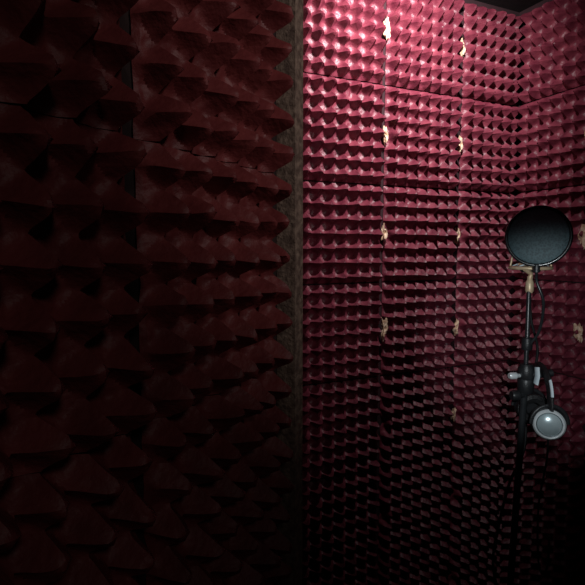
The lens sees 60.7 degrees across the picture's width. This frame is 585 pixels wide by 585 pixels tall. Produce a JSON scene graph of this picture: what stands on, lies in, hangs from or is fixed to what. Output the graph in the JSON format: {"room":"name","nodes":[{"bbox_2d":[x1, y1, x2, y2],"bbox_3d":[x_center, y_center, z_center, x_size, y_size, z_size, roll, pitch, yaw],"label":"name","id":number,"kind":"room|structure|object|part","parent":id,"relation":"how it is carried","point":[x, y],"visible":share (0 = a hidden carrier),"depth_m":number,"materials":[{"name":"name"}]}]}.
{"room":"studio","nodes":[
{"label":"studio","id":0,"kind":"room"},
{"bbox_2d":[302,0,519,584],"bbox_3d":[-0.036,0.188,1.506,1.956,2.262,0.100,-2,5,-24],"label":"wall","id":1,"kind":"structure","parent":0,"point":[379,419],"depth_m":1.64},
{"bbox_2d":[302,557,377,584],"bbox_3d":[0.151,1.021,1.582,0.290,0.298,0.045,-2,5,-24],"label":"panel","id":2,"kind":"object","parent":1,"relation":"attached to","point":[363,572],"visible":0.9,"depth_m":1.59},
{"bbox_2d":[302,468,379,578],"bbox_3d":[0.151,0.722,1.556,0.291,0.298,0.045,-2,5,-24],"label":"panel","id":3,"kind":"object","parent":1,"relation":"attached to","point":[339,516],"visible":0.95,"depth_m":1.56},
{"bbox_2d":[302,377,380,482],"bbox_3d":[0.151,0.423,1.530,0.290,0.297,0.045,-2,6,-24],"label":"panel","id":4,"kind":"object","parent":1,"relation":"attached to","point":[340,425],"visible":0.95,"depth_m":1.53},
{"bbox_2d":[303,283,382,384],"bbox_3d":[0.151,0.125,1.504,0.291,0.298,0.045,-2,6,-24],"label":"panel","id":5,"kind":"object","parent":1,"relation":"attached to","point":[341,331],"visible":0.97,"depth_m":1.51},
{"bbox_2d":[303,181,383,283],"bbox_3d":[0.151,-0.174,1.478,0.290,0.297,0.045,-2,6,-24],"label":"panel","id":6,"kind":"object","parent":1,"relation":"attached to","point":[342,233],"visible":0.95,"depth_m":1.48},
{"bbox_2d":[303,73,385,184],"bbox_3d":[0.151,-0.473,1.452,0.290,0.297,0.045,-2,5,-24],"label":"panel","id":7,"kind":"object","parent":1,"relation":"attached to","point":[343,119],"visible":0.95,"depth_m":1.46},
{"bbox_2d":[383,125,387,145],"bbox_3d":[0.281,-0.475,1.515,0.020,0.058,0.017,-1,5,-9],"label":"foam","id":8,"kind":"object","parent":7,"relation":"attached to","point":[385,136],"visible":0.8,"depth_m":1.51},
{"bbox_2d":[303,0,387,83],"bbox_3d":[0.151,-0.772,1.425,0.291,0.298,0.045,-2,6,-24],"label":"panel","id":9,"kind":"object","parent":1,"relation":"attached to","point":[342,38],"visible":0.98,"depth_m":1.44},
{"bbox_2d":[381,317,387,340],"bbox_3d":[0.286,0.115,1.560,0.023,0.078,0.017,-2,6,-25],"label":"foam","id":10,"kind":"object","parent":1,"relation":"attached to","point":[383,322],"visible":0.98,"depth_m":1.56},
{"bbox_2d":[381,223,387,239],"bbox_3d":[0.283,-0.187,1.541,0.020,0.056,0.019,2,5,20],"label":"foam","id":11,"kind":"object","parent":1,"relation":"attached to","point":[383,230],"visible":0.94,"depth_m":1.54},
{"bbox_2d":[383,17,390,39],"bbox_3d":[0.279,-0.785,1.488,0.026,0.068,0.020,-2,5,-24],"label":"foam","id":12,"kind":"object","parent":1,"relation":"attached to","point":[386,22],"visible":0.84,"depth_m":1.48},
{"bbox_2d":[377,535,449,584],"bbox_3d":[0.421,1.010,1.705,0.287,0.298,0.045,-2,5,-24],"label":"panel","id":13,"kind":"object","parent":1,"relation":"attached to","point":[424,563],"visible":0.97,"depth_m":1.70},
{"bbox_2d":[378,453,451,554],"bbox_3d":[0.421,0.712,1.678,0.286,0.298,0.045,-2,6,-24],"label":"panel","id":14,"kind":"object","parent":1,"relation":"attached to","point":[413,496],"visible":1,"depth_m":1.68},
{"bbox_2d":[379,368,454,465],"bbox_3d":[0.421,0.413,1.652,0.287,0.298,0.045,-2,5,-24],"label":"panel","id":15,"kind":"object","parent":1,"relation":"attached to","point":[415,411],"visible":1,"depth_m":1.65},
{"bbox_2d":[450,408,456,421],"bbox_3d":[0.548,0.419,1.706,0.022,0.056,0.017,0,5,2],"label":"foam","id":16,"kind":"object","parent":15,"relation":"attached to","point":[453,409],"visible":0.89,"depth_m":1.70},
{"bbox_2d":[380,281,456,374],"bbox_3d":[0.421,0.114,1.626,0.287,0.298,0.045,-2,5,-24],"label":"panel","id":17,"kind":"object","parent":1,"relation":"attached to","point":[418,336],"visible":0.98,"depth_m":1.62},
{"bbox_2d":[453,319,458,335],"bbox_3d":[0.550,0.116,1.680,0.023,0.063,0.016,-2,5,-24],"label":"foam","id":18,"kind":"object","parent":17,"relation":"attached to","point":[455,329],"visible":0.97,"depth_m":1.68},
{"bbox_2d":[382,186,459,280],"bbox_3d":[0.421,-0.185,1.600,0.287,0.298,0.045,-2,5,-24],"label":"panel","id":19,"kind":"object","parent":1,"relation":"attached to","point":[419,223],"visible":1,"depth_m":1.60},
{"bbox_2d":[454,228,459,242],"bbox_3d":[0.547,-0.187,1.662,0.022,0.056,0.018,-2,5,-24],"label":"foam","id":20,"kind":"object","parent":19,"relation":"attached to","point":[456,230],"visible":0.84,"depth_m":1.66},
{"bbox_2d":[384,86,462,188],"bbox_3d":[0.421,-0.484,1.574,0.286,0.298,0.045,-2,5,-24],"label":"panel","id":21,"kind":"object","parent":1,"relation":"attached to","point":[422,127],"visible":1,"depth_m":1.57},
{"bbox_2d":[457,135,462,151],"bbox_3d":[0.547,-0.485,1.637,0.021,0.060,0.018,3,6,27],"label":"foam","id":22,"kind":"object","parent":21,"relation":"attached to","point":[460,146],"visible":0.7,"depth_m":1.63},
{"bbox_2d":[385,0,465,96],"bbox_3d":[0.421,-0.783,1.548,0.286,0.298,0.045,-2,6,-24],"label":"panel","id":23,"kind":"object","parent":1,"relation":"attached to","point":[423,46],"visible":0.98,"depth_m":1.55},
{"bbox_2d":[460,38,465,55],"bbox_3d":[0.548,-0.787,1.610,0.022,0.062,0.016,-2,5,-24],"label":"foam","id":24,"kind":"object","parent":23,"relation":"attached to","point":[463,49],"visible":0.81,"depth_m":1.61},
{"bbox_2d":[447,519,503,584],"bbox_3d":[0.677,1.000,1.821,0.252,0.298,0.044,-2,5,-24],"label":"panel","id":25,"kind":"object","parent":1,"relation":"attached to","point":[470,551],"visible":0.91,"depth_m":1.81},
{"bbox_2d":[449,440,506,532],"bbox_3d":[0.678,0.702,1.794,0.252,0.297,0.046,-2,5,-24],"label":"panel","id":26,"kind":"object","parent":1,"relation":"attached to","point":[477,481],"visible":0.94,"depth_m":1.79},
{"bbox_2d":[451,361,508,449],"bbox_3d":[0.678,0.403,1.769,0.253,0.297,0.045,-2,6,-24],"label":"panel","id":27,"kind":"object","parent":1,"relation":"attached to","point":[480,390],"visible":0.97,"depth_m":1.77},
{"bbox_2d":[454,279,512,365],"bbox_3d":[0.677,0.103,1.743,0.252,0.297,0.044,-2,5,-24],"label":"panel","id":28,"kind":"object","parent":1,"relation":"attached to","point":[482,306],"visible":0.98,"depth_m":1.74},
{"bbox_2d":[456,191,515,278],"bbox_3d":[0.678,-0.195,1.716,0.252,0.297,0.046,-2,5,-24],"label":"panel","id":29,"kind":"object","parent":1,"relation":"attached to","point":[483,217],"visible":0.91,"depth_m":1.71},
{"bbox_2d":[458,98,518,192],"bbox_3d":[0.677,-0.494,1.690,0.254,0.298,0.045,-2,5,-24],"label":"panel","id":30,"kind":"object","parent":1,"relation":"attached to","point":[487,162],"visible":0.99,"depth_m":1.69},
{"bbox_2d":[461,3,522,105],"bbox_3d":[0.677,-0.793,1.665,0.253,0.298,0.044,-2,5,-24],"label":"panel","id":31,"kind":"object","parent":1,"relation":"attached to","point":[491,38],"visible":0.97,"depth_m":1.66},
{"bbox_2d":[475,0,542,12],"bbox_3d":[0.300,-0.912,0.824,4.600,0.050,4.200,0,5,0],"label":"ceiling","id":32,"kind":"structure","parent":0,"point":[519,6],"depth_m":1.66,"materials":[{"name":"black"}]},
{"bbox_2d":[499,0,584,584],"bbox_3d":[1.368,0.262,0.666,0.100,2.262,2.600,-2,5,-24],"label":"wall","id":33,"kind":"structure","parent":0,"point":[581,520],"depth_m":1.74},
{"bbox_2d":[498,523,577,584],"bbox_3d":[0.832,1.008,1.730,0.045,0.298,0.292,-2,6,-24],"label":"panel","id":34,"kind":"object","parent":33,"relation":"attached to","point":[560,571],"visible":0.8,"depth_m":1.73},
{"bbox_2d":[501,443,582,563],"bbox_3d":[0.832,0.709,1.704,0.045,0.298,0.292,-2,5,-24],"label":"panel","id":35,"kind":"object","parent":33,"relation":"attached to","point":[561,495],"visible":0.81,"depth_m":1.66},
{"bbox_2d":[505,362,584,472],"bbox_3d":[0.832,0.410,1.678,0.045,0.298,0.292,-2,6,-24],"label":"panel","id":36,"kind":"object","parent":33,"relation":"attached to","point":[568,450],"visible":0.48,"depth_m":1.61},
{"bbox_2d":[508,279,584,378],"bbox_3d":[0.832,0.112,1.652,0.045,0.297,0.292,-2,6,-24],"label":"panel","id":37,"kind":"object","parent":33,"relation":"attached to","point":[560,351],"visible":0.8,"depth_m":1.62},
{"bbox_2d":[573,323,582,342],"bbox_3d":[0.878,0.122,1.534,0.015,0.063,0.031,-2,5,-24],"label":"foam","id":38,"kind":"object","parent":37,"relation":"attached to","point":[579,328],"visible":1,"depth_m":1.53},
{"bbox_2d":[511,186,584,281],"bbox_3d":[0.832,-0.187,1.626,0.045,0.298,0.292,-2,5,-24],"label":"panel","id":39,"kind":"object","parent":33,"relation":"attached to","point":[570,201],"visible":0.45,"depth_m":1.57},
{"bbox_2d":[578,224,584,248],"bbox_3d":[0.876,-0.171,1.509,0.016,0.082,0.032,-2,5,-25],"label":"foam","id":40,"kind":"object","parent":39,"relation":"attached to","point":[582,239],"visible":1,"depth_m":1.50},
{"bbox_2d":[513,86,584,191],"bbox_3d":[0.832,-0.486,1.600,0.045,0.297,0.291,-2,6,-24],"label":"panel","id":41,"kind":"object","parent":33,"relation":"attached to","point":[551,136],"visible":1,"depth_m":1.60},
{"bbox_2d":[517,0,584,103],"bbox_3d":[0.832,-0.785,1.574,0.045,0.298,0.292,-2,6,-24],"label":"panel","id":42,"kind":"object","parent":33,"relation":"attached to","point":[553,43],"visible":1,"depth_m":1.60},
{"bbox_3d":[0.300,1.391,1.025,4.600,0.050,4.200,0,5,0],"label":"floor","id":43,"kind":"structure","parent":0,"visible":0},
{"bbox_2d":[0,0,294,584],"bbox_3d":[-0.266,0.291,0.336,0.088,2.242,1.157,3,6,27],"label":"acoustic foam","id":44,"kind":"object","parent":43,"relation":"on","point":[133,288],"depth_m":0.51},
{"bbox_3d":[-0.212,-0.295,0.352,0.056,0.301,0.289,3,6,27],"label":"egg tray panel","id":45,"kind":"part","parent":44,"relation":"part of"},
{"bbox_3d":[-0.212,0.004,0.379,0.057,0.301,0.289,3,6,27],"label":"egg tray panel","id":46,"kind":"part","parent":44,"relation":"part of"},
{"bbox_3d":[-0.213,0.303,0.405,0.054,0.301,0.289,3,6,27],"label":"egg tray panel","id":47,"kind":"part","parent":44,"relation":"part of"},
{"bbox_3d":[-0.075,-0.318,0.621,0.054,0.301,0.289,3,6,27],"label":"egg tray panel","id":48,"kind":"part","parent":44,"relation":"part of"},
{"bbox_3d":[-0.074,-0.019,0.646,0.056,0.300,0.290,3,6,27],"label":"egg tray panel","id":49,"kind":"part","parent":44,"relation":"part of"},
{"bbox_3d":[-0.074,0.280,0.672,0.056,0.301,0.289,3,6,27],"label":"egg tray panel","id":50,"kind":"part","parent":44,"relation":"part of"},
{"bbox_3d":[-0.073,0.579,0.699,0.057,0.301,0.289,3,6,27],"label":"egg tray panel","id":51,"kind":"part","parent":44,"relation":"part of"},
{"bbox_2d":[276,0,302,584],"bbox_3d":[-0.004,0.247,0.834,0.033,2.242,0.028,3,6,27],"label":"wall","id":52,"kind":"structure","parent":43,"relation":"on","point":[290,239],"depth_m":0.80,"materials":[{"name":"brown wood"}]},
{"bbox_2d":[507,276,553,584],"bbox_3d":[0.473,0.651,1.233,0.540,1.387,0.516,0,5,0],"label":"microphone stand","id":53,"kind":"object","parent":43,"relation":"on","point":[528,375],"visible":1,"depth_m":1.14,"materials":[{"name":"black metal"}]},
{"bbox_3d":[0.508,0.189,1.135,0.034,0.016,0.016,0,5,-6],"label":"tightening knob","id":54,"kind":"part","parent":53,"relation":"part of","materials":[{"name":"silver metal"}]},
{"bbox_2d":[492,303,538,584],"bbox_3d":[0.665,0.643,1.296,0.421,1.394,0.141,-1,5,-14],"label":"microphone cable","id":55,"kind":"object","parent":53,"relation":"attached to","point":[531,319],"visible":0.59,"depth_m":1.18,"materials":[{"name":"rubber"}]},
{"bbox_3d":[0.512,0.234,1.137,0.031,0.024,0.025,0,5,0],"label":"knob","id":56,"kind":"part","parent":53,"relation":"part of","materials":[{"name":"black plastic"}]},
{"bbox_2d":[508,256,553,275],"bbox_3d":[0.554,-0.102,1.161,0.096,0.134,0.096,0,5,0],"label":"microphone","id":57,"kind":"object","parent":53,"relation":"on","point":[523,268],"visible":0.3,"depth_m":1.14,"materials":[{"name":"gold plastic"}]},
{"bbox_2d":[505,205,572,350],"bbox_3d":[0.538,-0.028,1.100,0.132,0.323,0.061,4,6,36],"label":"filter","id":58,"kind":"object","parent":53,"relation":"attached to","point":[537,236],"visible":1,"depth_m":1.08,"materials":[{"name":"fabric"}]},
{"bbox_2d":[511,361,569,575],"bbox_3d":[0.560,0.398,1.145,0.085,0.483,0.156,1,5,6],"label":"headphones","id":59,"kind":"object","parent":53,"relation":"hanging from","point":[548,420],"visible":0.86,"depth_m":1.08,"materials":[{"name":"black plastic"}]},
{"bbox_2d":[516,393,546,423],"bbox_3d":[0.564,0.273,1.172,0.074,0.074,0.019,1,5,6],"label":"cushion","id":60,"kind":"object","parent":59,"relation":"on","point":[534,400],"depth_m":1.17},
{"bbox_3d":[0.560,0.479,1.113,0.029,0.328,0.025,-3,6,-29],"label":"cord","id":61,"kind":"part","parent":59,"relation":"part of","materials":[{"name":"rubber"}]},
{"bbox_3d":[0.562,0.183,1.129,0.049,0.023,0.017,1,5,7],"label":"hook arm","id":62,"kind":"part","parent":53,"relation":"part of","materials":[{"name":"black plastic"}]}
]}

